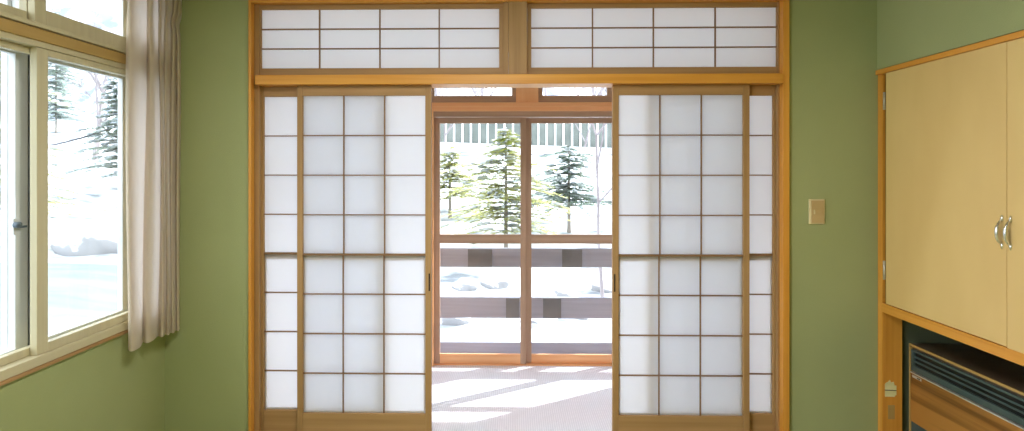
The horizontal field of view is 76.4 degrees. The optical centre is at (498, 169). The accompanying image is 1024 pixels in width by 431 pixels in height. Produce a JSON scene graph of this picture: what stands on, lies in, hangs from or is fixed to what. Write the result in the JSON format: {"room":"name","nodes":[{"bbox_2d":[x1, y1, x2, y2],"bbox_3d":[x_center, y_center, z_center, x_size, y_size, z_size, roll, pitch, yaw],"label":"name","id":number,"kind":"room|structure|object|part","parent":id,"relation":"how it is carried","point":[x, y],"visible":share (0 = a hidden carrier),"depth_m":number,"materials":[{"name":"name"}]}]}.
{"room":"traditional dwelling","nodes":[
{"label":"traditional dwelling","id":0,"kind":"room"},
{"bbox_2d":[0,333,164,430],"bbox_3d":[-1.829,0.170,1.040,0.130,2.460,4.600,0,0,1],"label":"wall","id":1,"kind":"structure","parent":0,"point":[106,386],"depth_m":2.79,"materials":[{"name":"green paint"}]},
{"bbox_2d":[0,0,127,385],"bbox_3d":[-1.803,-0.090,2.432,0.178,1.679,1.745,0,0,1],"label":"window","id":2,"kind":"structure","parent":1,"relation":"in","point":[32,37],"depth_m":2.47,"materials":[{"name":"brown wood"}]},
{"bbox_3d":[-1.790,-0.715,2.059,0.028,0.330,0.859,0,0,1],"label":"sash","id":3,"kind":"part","parent":2,"relation":"part of","materials":[{"name":"beige wood"}]},
{"bbox_3d":[-1.854,0.119,2.079,0.028,1.179,0.896,0,0,1],"label":"sash","id":4,"kind":"part","parent":2,"relation":"part of","materials":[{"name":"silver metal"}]},
{"bbox_3d":[-1.790,0.118,2.066,0.028,1.162,0.872,0,0,1],"label":"sash","id":5,"kind":"part","parent":2,"relation":"part of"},
{"bbox_3d":[-1.854,-0.715,2.079,0.028,0.330,0.896,0,0,1],"label":"sash","id":6,"kind":"part","parent":2,"relation":"part of","materials":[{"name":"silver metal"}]},
{"bbox_3d":[-1.828,0.214,2.464,0.006,0.062,0.036,0,0,1],"label":"latch plate","id":7,"kind":"part","parent":2,"relation":"part of","materials":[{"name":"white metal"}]},
{"bbox_3d":[-1.794,0.717,2.432,0.140,0.036,1.685,0,0,1],"label":"sill","id":8,"kind":"part","parent":2,"relation":"part of","materials":[{"name":"beige wood"}]},
{"bbox_3d":[-1.870,-0.715,2.857,0.026,0.330,0.779,0,0,1],"label":"sash","id":9,"kind":"part","parent":2,"relation":"part of","materials":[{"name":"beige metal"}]},
{"bbox_3d":[-1.743,-0.715,2.835,0.028,0.330,0.798,0,0,1],"label":"sash","id":10,"kind":"part","parent":2,"relation":"part of","materials":[{"name":"beige wood"}]},
{"bbox_3d":[-1.743,0.118,2.840,0.028,1.162,0.788,0,0,1],"label":"sash","id":11,"kind":"part","parent":2,"relation":"part of","materials":[{"name":"beige wood"}]},
{"bbox_3d":[-1.687,-0.920,2.372,0.096,0.031,1.870,0,0,1],"label":"rail","id":12,"kind":"object","parent":1,"relation":"attached to","visible":0},
{"bbox_2d":[126,0,181,350],"bbox_3d":[-1.648,-0.043,3.142,0.058,1.710,0.489,0,0,4],"label":"curtain","id":13,"kind":"object","parent":12,"relation":"hanging from","point":[153,41],"visible":1,"depth_m":3.08,"materials":[{"name":"beige fabric"}]},
{"bbox_2d":[165,0,877,430],"bbox_3d":[0.367,0.170,3.358,4.562,2.460,0.130,0,0,1],"label":"wall","id":14,"kind":"structure","parent":0,"point":[833,81],"depth_m":3.27,"materials":[{"name":"green paint"}]},
{"bbox_2d":[248,0,253,430],"bbox_3d":[-1.266,0.243,3.387,0.013,2.314,0.162,0,0,1],"label":"trim","id":15,"kind":"structure","parent":14,"relation":"attached to","point":[250,4],"depth_m":3.31,"materials":[{"name":"brown wood"}]},
{"bbox_2d":[254,4,261,430],"bbox_3d":[-1.247,0.273,3.404,0.026,2.254,0.108,0,0,1],"label":"trim","id":16,"kind":"structure","parent":14,"relation":"attached to","point":[257,89],"depth_m":3.35,"materials":[{"name":"brown wood"}]},
{"bbox_2d":[261,87,296,430],"bbox_3d":[-0.915,0.478,3.385,0.675,1.820,0.028,0,0,1],"label":"door","id":17,"kind":"structure","parent":14,"relation":"in","point":[278,104],"depth_m":3.39,"materials":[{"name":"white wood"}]},
{"bbox_3d":[-0.915,-0.407,3.385,0.613,0.052,0.024,0,0,1],"label":"rail","id":18,"kind":"part","parent":17,"relation":"part of","materials":[{"name":"brown wood"}]},
{"bbox_3d":[-0.915,1.318,3.385,0.613,0.139,0.024,0,0,1],"label":"rail","id":19,"kind":"part","parent":17,"relation":"part of","materials":[{"name":"brown wood"}]},
{"bbox_2d":[297,85,431,430],"bbox_3d":[-0.690,0.478,3.341,0.691,1.820,0.029,0,0,1],"label":"door","id":20,"kind":"structure","parent":14,"relation":"in","point":[364,153],"depth_m":3.34,"materials":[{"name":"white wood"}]},
{"bbox_3d":[-0.691,-0.407,3.342,0.631,0.052,0.024,0,0,1],"label":"rail","id":21,"kind":"part","parent":20,"relation":"part of","materials":[{"name":"brown wood"}]},
{"bbox_3d":[-0.691,1.318,3.342,0.631,0.139,0.024,0,0,1],"label":"rail","id":22,"kind":"part","parent":20,"relation":"part of","materials":[{"name":"brown wood"}]},
{"bbox_2d":[503,2,507,73],"bbox_3d":[0.036,-0.668,3.362,0.027,0.372,0.116,0,0,1],"label":"trim","id":23,"kind":"structure","parent":14,"relation":"attached to","point":[505,4],"depth_m":3.30,"materials":[{"name":"brown wood"}]},
{"bbox_2d":[251,0,780,4],"bbox_3d":[0.081,-0.881,3.355,2.683,0.055,0.148,0,0,1],"label":"trim","id":24,"kind":"structure","parent":14,"relation":"attached to","point":[260,2],"depth_m":3.30,"materials":[{"name":"brown wood"}]},
{"bbox_2d":[508,2,526,73],"bbox_3d":[0.098,-0.668,3.361,0.094,0.372,0.136,0,0,1],"label":"trim","id":25,"kind":"structure","parent":14,"relation":"attached to","point":[517,11],"depth_m":3.29,"materials":[{"name":"brown wood"}]},
{"bbox_2d":[255,73,782,87],"bbox_3d":[0.092,-0.458,3.349,2.655,0.049,0.168,0,0,1],"label":"trim","id":26,"kind":"structure","parent":14,"relation":"attached to","point":[435,80],"depth_m":3.27,"materials":[{"name":"brown wood"}]},
{"bbox_2d":[260,4,502,74],"bbox_3d":[-0.614,-0.668,3.357,1.271,0.370,0.025,0,0,1],"label":"screen","id":27,"kind":"object","parent":26,"relation":"on","point":[351,39],"visible":0.96,"depth_m":3.36,"materials":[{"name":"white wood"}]},
{"bbox_3d":[-0.614,-0.841,3.357,1.271,0.024,0.025,0,0,1],"label":"rail","id":28,"kind":"part","parent":27,"relation":"part of","materials":[{"name":"brown wood"}]},
{"bbox_3d":[-0.614,-0.504,3.357,1.271,0.042,0.025,0,0,1],"label":"rail","id":29,"kind":"part","parent":27,"relation":"part of","materials":[{"name":"brown wood"}]},
{"bbox_2d":[527,2,776,73],"bbox_3d":[0.794,-0.668,3.326,1.297,0.370,0.025,0,0,1],"label":"screen","id":30,"kind":"object","parent":26,"relation":"on","point":[710,37],"visible":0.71,"depth_m":3.33,"materials":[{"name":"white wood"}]},
{"bbox_3d":[0.794,-0.841,3.326,1.297,0.024,0.025,0,0,1],"label":"rail","id":31,"kind":"part","parent":30,"relation":"part of","materials":[{"name":"brown wood"}]},
{"bbox_3d":[0.794,-0.504,3.326,1.297,0.042,0.025,0,0,1],"label":"rail","id":32,"kind":"part","parent":30,"relation":"part of","materials":[{"name":"brown wood"}]},
{"bbox_2d":[612,84,749,430],"bbox_3d":[0.923,0.478,3.306,0.690,1.820,0.029,0,0,1],"label":"door","id":33,"kind":"structure","parent":14,"relation":"in","point":[681,153],"depth_m":3.31,"materials":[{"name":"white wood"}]},
{"bbox_3d":[0.923,-0.407,3.307,0.628,0.052,0.024,0,0,1],"label":"rail","id":34,"kind":"part","parent":33,"relation":"part of","materials":[{"name":"brown wood"}]},
{"bbox_3d":[0.923,1.318,3.307,0.628,0.139,0.024,0,0,1],"label":"rail","id":35,"kind":"part","parent":33,"relation":"part of","materials":[{"name":"brown wood"}]},
{"bbox_2d":[750,85,774,430],"bbox_3d":[1.095,0.478,3.341,0.675,1.820,0.028,0,0,1],"label":"door","id":36,"kind":"structure","parent":14,"relation":"in","point":[762,97],"depth_m":3.34,"materials":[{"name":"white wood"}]},
{"bbox_3d":[1.095,-0.407,3.341,0.613,0.052,0.024,0,0,1],"label":"rail","id":37,"kind":"part","parent":36,"relation":"part of","materials":[{"name":"brown wood"}]},
{"bbox_3d":[1.095,1.318,3.341,0.613,0.139,0.024,0,0,1],"label":"rail","id":38,"kind":"part","parent":36,"relation":"part of","materials":[{"name":"brown wood"}]},
{"bbox_2d":[775,1,779,430],"bbox_3d":[1.419,0.273,3.346,0.009,2.254,0.108,0,0,1],"label":"trim","id":39,"kind":"structure","parent":14,"relation":"attached to","point":[777,87],"depth_m":3.29,"materials":[{"name":"brown wood"}]},
{"bbox_2d":[780,0,788,430],"bbox_3d":[1.439,0.243,3.328,0.032,2.314,0.162,0,0,1],"label":"trim","id":40,"kind":"structure","parent":14,"relation":"attached to","point":[784,4],"depth_m":3.25,"materials":[{"name":"brown wood"}]},
{"bbox_2d":[809,199,824,223],"bbox_3d":[1.594,0.209,3.258,0.078,0.125,0.016,0,0,1],"label":"light switch","id":41,"kind":"object","parent":14,"relation":"attached to","point":[816,206],"visible":1,"depth_m":3.25,"materials":[{"name":"beige plastic"}]},
{"bbox_2d":[432,365,611,430],"bbox_3d":[0.015,1.460,4.061,3.387,0.120,1.260,0,0,1],"label":"floor","id":42,"kind":"structure","parent":0,"point":[464,397],"depth_m":4.00,"materials":[{"name":"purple carpet"}]},
{"bbox_2d":[434,363,611,365],"bbox_3d":[-0.029,1.446,4.703,3.190,0.108,0.098,0,0,1],"label":"trim","id":43,"kind":"structure","parent":42,"relation":"on","point":[526,364],"depth_m":4.65,"materials":[{"name":"brown wood"}]},
{"bbox_2d":[432,111,434,365],"bbox_3d":[-0.478,0.491,4.697,0.027,1.817,0.130,0,0,1],"label":"trim","id":44,"kind":"structure","parent":43,"relation":"on","point":[433,117],"depth_m":4.63,"materials":[{"name":"brown wood"}]},
{"bbox_2d":[434,117,525,363],"bbox_3d":[-0.134,0.506,4.679,0.661,1.767,0.030,0,0,1],"label":"door","id":45,"kind":"structure","parent":43,"relation":"on","point":[462,358],"depth_m":4.67,"materials":[{"name":"brown wood"}]},
{"bbox_3d":[-0.134,-0.356,4.679,0.579,0.042,0.026,0,0,1],"label":"rail","id":46,"kind":"part","parent":45,"relation":"part of","materials":[{"name":"brown wood"}]},
{"bbox_3d":[-0.134,0.495,4.679,0.579,0.064,0.026,0,0,1],"label":"rail","id":47,"kind":"part","parent":45,"relation":"part of","materials":[{"name":"brown wood"}]},
{"bbox_3d":[-0.134,1.356,4.679,0.579,0.068,0.026,0,0,1],"label":"rail","id":48,"kind":"part","parent":45,"relation":"part of","materials":[{"name":"brown wood"}]},
{"bbox_2d":[526,118,611,362],"bbox_3d":[0.526,0.506,4.697,0.662,1.767,0.030,0,0,1],"label":"door","id":49,"kind":"structure","parent":43,"relation":"on","point":[530,238],"depth_m":4.69,"materials":[{"name":"brown wood"}]},
{"bbox_3d":[0.526,-0.357,4.697,0.580,0.040,0.026,0,0,1],"label":"rail","id":50,"kind":"part","parent":49,"relation":"part of","materials":[{"name":"brown wood"}]},
{"bbox_3d":[0.526,0.499,4.697,0.580,0.065,0.026,0,0,1],"label":"rail","id":51,"kind":"part","parent":49,"relation":"part of","materials":[{"name":"brown wood"}]},
{"bbox_3d":[0.526,1.361,4.697,0.580,0.058,0.026,0,0,1],"label":"rail","id":52,"kind":"part","parent":49,"relation":"part of","materials":[{"name":"brown wood"}]},
{"bbox_2d":[877,0,1023,69],"bbox_3d":[1.876,0.170,0.959,0.060,2.460,4.600,0,0,1],"label":"wall","id":53,"kind":"structure","parent":0,"point":[907,30],"depth_m":2.81,"materials":[{"name":"green paint"}]},
{"bbox_3d":[0.375,1.460,0.942,4.542,0.120,4.700,0,0,1],"label":"floor","id":54,"kind":"structure","parent":0,"visible":0},
{"bbox_2d":[875,30,1023,430],"bbox_3d":[2.172,0.300,2.391,0.650,2.200,1.725,0,0,1],"label":"tall cabinet","id":55,"kind":"object","parent":54,"relation":"on","point":[951,122],"visible":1,"depth_m":2.70,"materials":[{"name":"brown wood"}]},
{"bbox_3d":[1.907,0.463,3.238,0.017,1.875,0.041,0,0,1],"label":"frame post","id":56,"kind":"part","parent":55,"relation":"part of","materials":[{"name":"brown wood"}]},
{"bbox_2d":[885,380,895,396],"bbox_3d":[1.938,1.080,3.215,0.056,0.084,0.002,0,0,1],"label":"latch","id":57,"kind":"object","parent":55,"relation":"attached to","point":[890,388],"visible":1,"depth_m":3.21,"materials":[{"name":"beige metal"}]},
{"bbox_2d":[888,405,894,418],"bbox_3d":[1.941,1.198,3.215,0.033,0.069,0.003,0,0,1],"label":"plate","id":58,"kind":"object","parent":55,"relation":"attached to","point":[891,408],"visible":1,"depth_m":3.21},
{"bbox_3d":[1.956,1.042,3.237,0.080,0.716,0.041,0,0,1],"label":"panel","id":59,"kind":"part","parent":55,"relation":"part of","materials":[{"name":"brown wood"}]},
{"bbox_3d":[1.894,0.090,2.790,0.020,1.127,0.778,0,0,1],"label":"door","id":60,"kind":"part","parent":55,"relation":"part of","materials":[{"name":"yellow wood"}]},
{"bbox_3d":[1.898,-0.487,2.396,0.060,0.024,1.723,0,0,1],"label":"trim","id":61,"kind":"part","parent":55,"relation":"part of","materials":[{"name":"brown wood"}]},
{"bbox_3d":[1.901,0.679,2.406,0.054,0.045,1.623,0,0,1],"label":"rail","id":62,"kind":"part","parent":55,"relation":"part of","materials":[{"name":"brown wood"}]},
{"bbox_3d":[1.865,0.231,2.421,0.035,0.126,0.016,0,0,1],"label":"handle","id":63,"kind":"part","parent":55,"relation":"part of","materials":[{"name":"silver metal"}]},
{"bbox_3d":[1.865,0.231,2.380,0.035,0.126,0.016,0,0,1],"label":"handle","id":64,"kind":"part","parent":55,"relation":"part of","materials":[{"name":"silver metal"}]},
{"bbox_3d":[1.877,0.093,2.010,0.020,1.133,0.778,0,0,1],"label":"door","id":65,"kind":"part","parent":55,"relation":"part of","materials":[{"name":"yellow wood"}]},
{"bbox_2d":[909,343,1023,430],"bbox_3d":[2.216,1.110,2.682,0.423,0.519,1.020,0,0,1],"label":"space heater","id":66,"kind":"object","parent":54,"relation":"on","point":[953,387],"visible":0.98,"depth_m":2.87,"materials":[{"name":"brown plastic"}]},
{"bbox_2d":[911,421,926,430],"bbox_3d":[2.016,1.294,2.682,0.008,0.131,1.010,0,0,1],"label":"grille","id":67,"kind":"object","parent":66,"relation":"attached to","point":[915,425],"depth_m":3.13,"materials":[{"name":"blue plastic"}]},
{"bbox_3d":[2.014,1.110,2.682,0.012,0.235,1.010,0,0,1],"label":"panel","id":68,"kind":"part","parent":66,"relation":"part of","materials":[{"name":"brown wood"}]},
{"bbox_3d":[0.029,0.280,4.710,3.387,2.480,0.120,0,0,1],"label":"wall","id":69,"kind":"structure","parent":0,"visible":0},
{"bbox_2d":[432,88,515,102],"bbox_3d":[-0.185,-0.685,4.690,0.618,0.410,0.030,0,0,1],"label":"window","id":70,"kind":"structure","parent":69,"relation":"in","point":[435,99],"depth_m":4.67,"materials":[{"name":"brown wood"}]},
{"bbox_2d":[432,102,611,111],"bbox_3d":[-0.029,-0.449,4.682,3.190,0.063,0.140,0,0,1],"label":"trim","id":71,"kind":"structure","parent":69,"relation":"attached to","point":[434,109],"depth_m":4.61,"materials":[{"name":"brown wood"}]},
{"bbox_2d":[432,105,611,106],"bbox_3d":[-0.031,-0.454,4.606,3.190,0.014,0.012,0,0,1],"label":"trim","id":72,"kind":"structure","parent":69,"relation":"attached to","point":[432,105],"depth_m":4.60,"materials":[{"name":"brown wood"}]},
{"bbox_2d":[434,111,611,117],"bbox_3d":[-0.055,-0.399,4.680,3.140,0.036,0.105,0,0,1],"label":"trim","id":73,"kind":"structure","parent":69,"relation":"attached to","point":[460,114],"depth_m":4.62,"materials":[{"name":"brown wood"}]},
{"bbox_2d":[516,88,537,101],"bbox_3d":[0.204,-0.685,4.682,0.160,0.410,0.090,0,0,1],"label":"trim","id":74,"kind":"structure","parent":69,"relation":"attached to","point":[522,94],"depth_m":4.64,"materials":[{"name":"brown wood"}]},
{"bbox_2d":[538,88,610,101],"bbox_3d":[0.545,-0.685,4.674,0.520,0.410,0.030,0,0,1],"label":"window","id":75,"kind":"structure","parent":69,"relation":"in","point":[555,98],"depth_m":4.66,"materials":[{"name":"brown wood"}]},
{"bbox_3d":[1.268,1.510,5.109,6.087,0.100,0.730,0,0,1],"label":"deck","id":76,"kind":"object","parent":69,"relation":"attached to","visible":0},
{"bbox_2d":[440,248,611,353],"bbox_3d":[1.219,1.037,5.124,5.987,0.847,0.122,0,0,1],"label":"fence","id":77,"kind":"object","parent":76,"relation":"on","point":[450,306],"visible":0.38,"depth_m":5.09,"materials":[{"name":"grey wood"}]},
{"bbox_3d":[-0.148,0.690,5.098,0.189,0.141,0.011,0,0,1],"label":"splice plate","id":78,"kind":"part","parent":77,"relation":"part of","materials":[{"name":"grey wood"}]},
{"bbox_3d":[0.107,1.083,5.092,0.102,0.157,0.011,0,0,1],"label":"splice plate","id":79,"kind":"part","parent":77,"relation":"part of","materials":[{"name":"grey wood"}]},
{"bbox_3d":[0.417,1.083,5.086,0.141,0.157,0.011,0,0,1],"label":"splice plate","id":80,"kind":"part","parent":77,"relation":"part of","materials":[{"name":"grey wood"}]},
{"bbox_3d":[0.573,0.690,5.082,0.156,0.141,0.011,0,0,1],"label":"splice plate","id":81,"kind":"part","parent":77,"relation":"part of","materials":[{"name":"grey wood"}]},
{"label":"outside","id":82,"kind":"structure","parent":0,"visible":0},
{"bbox_2d":[0,121,611,341],"bbox_3d":[-9.675,-0.724,15.015,100.000,5.620,69.600,0,0,1],"label":"snow","id":83,"kind":"object","parent":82,"point":[97,191],"visible":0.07,"depth_m":12.69,"materials":[{"name":"white snow"}]},
{"bbox_2d":[0,1,117,227],"bbox_3d":[-8.456,-0.780,11.150,3.506,4.282,2.691,0,0,-17],"label":"conifer tree","id":84,"kind":"object","parent":83,"relation":"on","point":[52,147],"visible":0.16,"depth_m":11.54,"materials":[{"name":"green plant"}]},
{"bbox_2d":[48,7,95,132],"bbox_3d":[-17.443,-3.888,25.258,3.412,4.929,2.784,0,0,-10],"label":"conifer tree","id":85,"kind":"object","parent":83,"relation":"on","point":[62,89],"visible":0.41,"depth_m":25.37,"materials":[{"name":"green plant"}]},
{"bbox_2d":[50,217,117,255],"bbox_3d":[-6.646,1.272,11.046,1.501,0.918,1.130,0,0,1],"label":"snow mound","id":86,"kind":"object","parent":83,"relation":"on","point":[98,236],"visible":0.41,"depth_m":10.61,"materials":[{"name":"white snow"}]},
{"bbox_2d":[61,77,117,178],"bbox_3d":[-8.886,-0.789,15.341,2.478,2.806,2.688,0,0,-29],"label":"conifer tree","id":87,"kind":"object","parent":83,"relation":"on","point":[112,131],"visible":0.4,"depth_m":15.16,"materials":[{"name":"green plant"}]},
{"bbox_2d":[64,1,117,159],"bbox_3d":[-12.369,-3.075,19.951,5.224,5.713,2.430,0,0,-23],"label":"bare tree","id":88,"kind":"object","parent":83,"relation":"on","point":[98,84],"visible":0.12,"depth_m":20.23,"materials":[{"name":"white plant"}]},
{"bbox_2d":[435,88,442,95],"bbox_3d":[-3.015,-4.389,30.691,3.855,7.250,5.051,0,0,18],"label":"bare tree","id":89,"kind":"object","parent":83,"relation":"on","point":[436,89],"visible":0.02,"depth_m":30.32,"materials":[{"name":"white plant"}]},
{"bbox_2d":[440,318,471,325],"bbox_3d":[-0.636,1.923,8.216,0.619,0.438,0.476,0,0,1],"label":"snow mound","id":90,"kind":"object","parent":83,"relation":"on","point":[443,321],"visible":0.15,"depth_m":8.00,"materials":[{"name":"white snow"}]},
{"bbox_2d":[438,88,485,183],"bbox_3d":[-1.210,-2.259,17.947,3.517,5.967,2.911,0,0,33],"label":"bare tree","id":91,"kind":"object","parent":83,"relation":"on","point":[449,129],"visible":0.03,"depth_m":17.63,"materials":[{"name":"white plant"}]},
{"bbox_2d":[451,278,477,290],"bbox_3d":[-0.491,1.674,9.314,0.387,0.241,0.303,0,0,1],"label":"rock","id":92,"kind":"object","parent":83,"relation":"on","point":[463,284],"visible":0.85,"depth_m":9.21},
{"bbox_2d":[440,146,510,217],"bbox_3d":[-1.129,0.291,14.184,2.594,1.611,2.925,0,0,27],"label":"conifer tree","id":93,"kind":"object","parent":83,"relation":"on","point":[445,164],"visible":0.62,"depth_m":13.97,"materials":[{"name":"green plant"}]},
{"bbox_2d":[471,88,495,95],"bbox_3d":[-0.813,-4.240,35.441,3.686,6.219,5.661,0,0,-37],"label":"bare tree","id":94,"kind":"object","parent":83,"relation":"on","point":[473,90],"visible":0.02,"depth_m":35.68,"materials":[{"name":"white plant"}]},
{"bbox_2d":[480,275,509,289],"bbox_3d":[-0.067,1.686,9.621,0.407,0.273,0.361,0,0,-32],"label":"rock","id":95,"kind":"object","parent":83,"relation":"on","point":[495,282],"visible":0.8,"depth_m":9.50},
{"bbox_2d":[440,127,584,247],"bbox_3d":[0.093,0.401,10.990,2.729,2.265,3.394,0,0,1],"label":"conifer tree","id":96,"kind":"object","parent":83,"relation":"on","point":[509,160],"visible":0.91,"depth_m":10.91,"materials":[{"name":"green plant"}]},
{"bbox_2d":[440,123,611,153],"bbox_3d":[0.556,-1.184,25.494,30.025,2.855,0.720,0,0,1],"label":"fence","id":97,"kind":"object","parent":83,"relation":"on","point":[466,138],"visible":0.1,"depth_m":25.53,"materials":[{"name":"white paint"}]},
{"bbox_2d":[531,318,557,323],"bbox_3d":[0.531,1.969,8.297,0.470,0.421,0.390,0,0,1],"label":"snow mound","id":98,"kind":"object","parent":83,"relation":"on","point":[533,320],"visible":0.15,"depth_m":8.14,"materials":[{"name":"white snow"}]},
{"bbox_2d":[511,145,611,232],"bbox_3d":[1.380,0.380,12.361,2.832,1.732,2.643,0,0,6],"label":"conifer tree","id":99,"kind":"object","parent":83,"relation":"on","point":[565,188],"visible":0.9,"depth_m":12.47,"materials":[{"name":"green plant"}]},
{"bbox_2d":[546,283,576,296],"bbox_3d":[0.907,1.808,9.376,0.474,0.327,0.372,0,0,1],"label":"snow mound","id":100,"kind":"object","parent":83,"relation":"on","point":[556,290],"visible":0.56,"depth_m":9.27,"materials":[{"name":"white snow"}]},
{"bbox_2d":[546,88,604,177],"bbox_3d":[2.865,-2.290,17.829,4.904,5.192,2.853,0,0,7],"label":"bare tree","id":101,"kind":"object","parent":83,"relation":"on","point":[553,88],"visible":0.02,"depth_m":18.73,"materials":[{"name":"white plant"}]},
{"bbox_2d":[569,88,611,296],"bbox_3d":[1.555,-0.480,8.981,4.088,4.808,2.886,0,0,45],"label":"bare tree","id":102,"kind":"object","parent":83,"relation":"on","point":[599,200],"visible":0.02,"depth_m":9.24,"materials":[{"name":"white plant"}]},
{"bbox_2d":[591,88,603,94],"bbox_3d":[5.431,-4.828,31.181,3.315,7.952,3.454,0,0,-33],"label":"bare tree","id":103,"kind":"object","parent":83,"relation":"on","point":[592,89],"visible":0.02,"depth_m":31.01,"materials":[{"name":"white plant"}]},
{"bbox_2d":[591,278,611,292],"bbox_3d":[1.575,1.754,9.658,0.383,0.283,0.354,0,0,-38],"label":"rock","id":104,"kind":"object","parent":83,"relation":"on","point":[595,286],"visible":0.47,"depth_m":9.56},
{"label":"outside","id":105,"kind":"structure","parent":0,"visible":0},
{"bbox_2d":[0,0,605,123],"bbox_3d":[3.330,-13.604,60.942,144.000,31.050,39.999,0,0,1],"label":"hill","id":106,"kind":"structure","parent":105,"point":[107,10],"depth_m":57.59,"materials":[{"name":"white snow"}]},
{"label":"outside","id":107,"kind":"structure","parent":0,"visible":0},
{"bbox_2d":[0,262,117,351],"bbox_3d":[-8.482,1.529,3.636,11.579,1.061,12.900,0,0,1],"label":"snowy ground","id":108,"kind":"structure","parent":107,"point":[78,293],"depth_m":8.87,"materials":[{"name":"white snow"}]},
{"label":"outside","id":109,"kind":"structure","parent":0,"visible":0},
{"bbox_2d":[0,125,117,152],"bbox_3d":[-9.831,-0.874,14.721,0.044,1.175,3.744,0,0,38],"label":"overhead cable","id":110,"kind":"object","parent":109,"point":[115,125],"visible":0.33,"depth_m":14.86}
]}

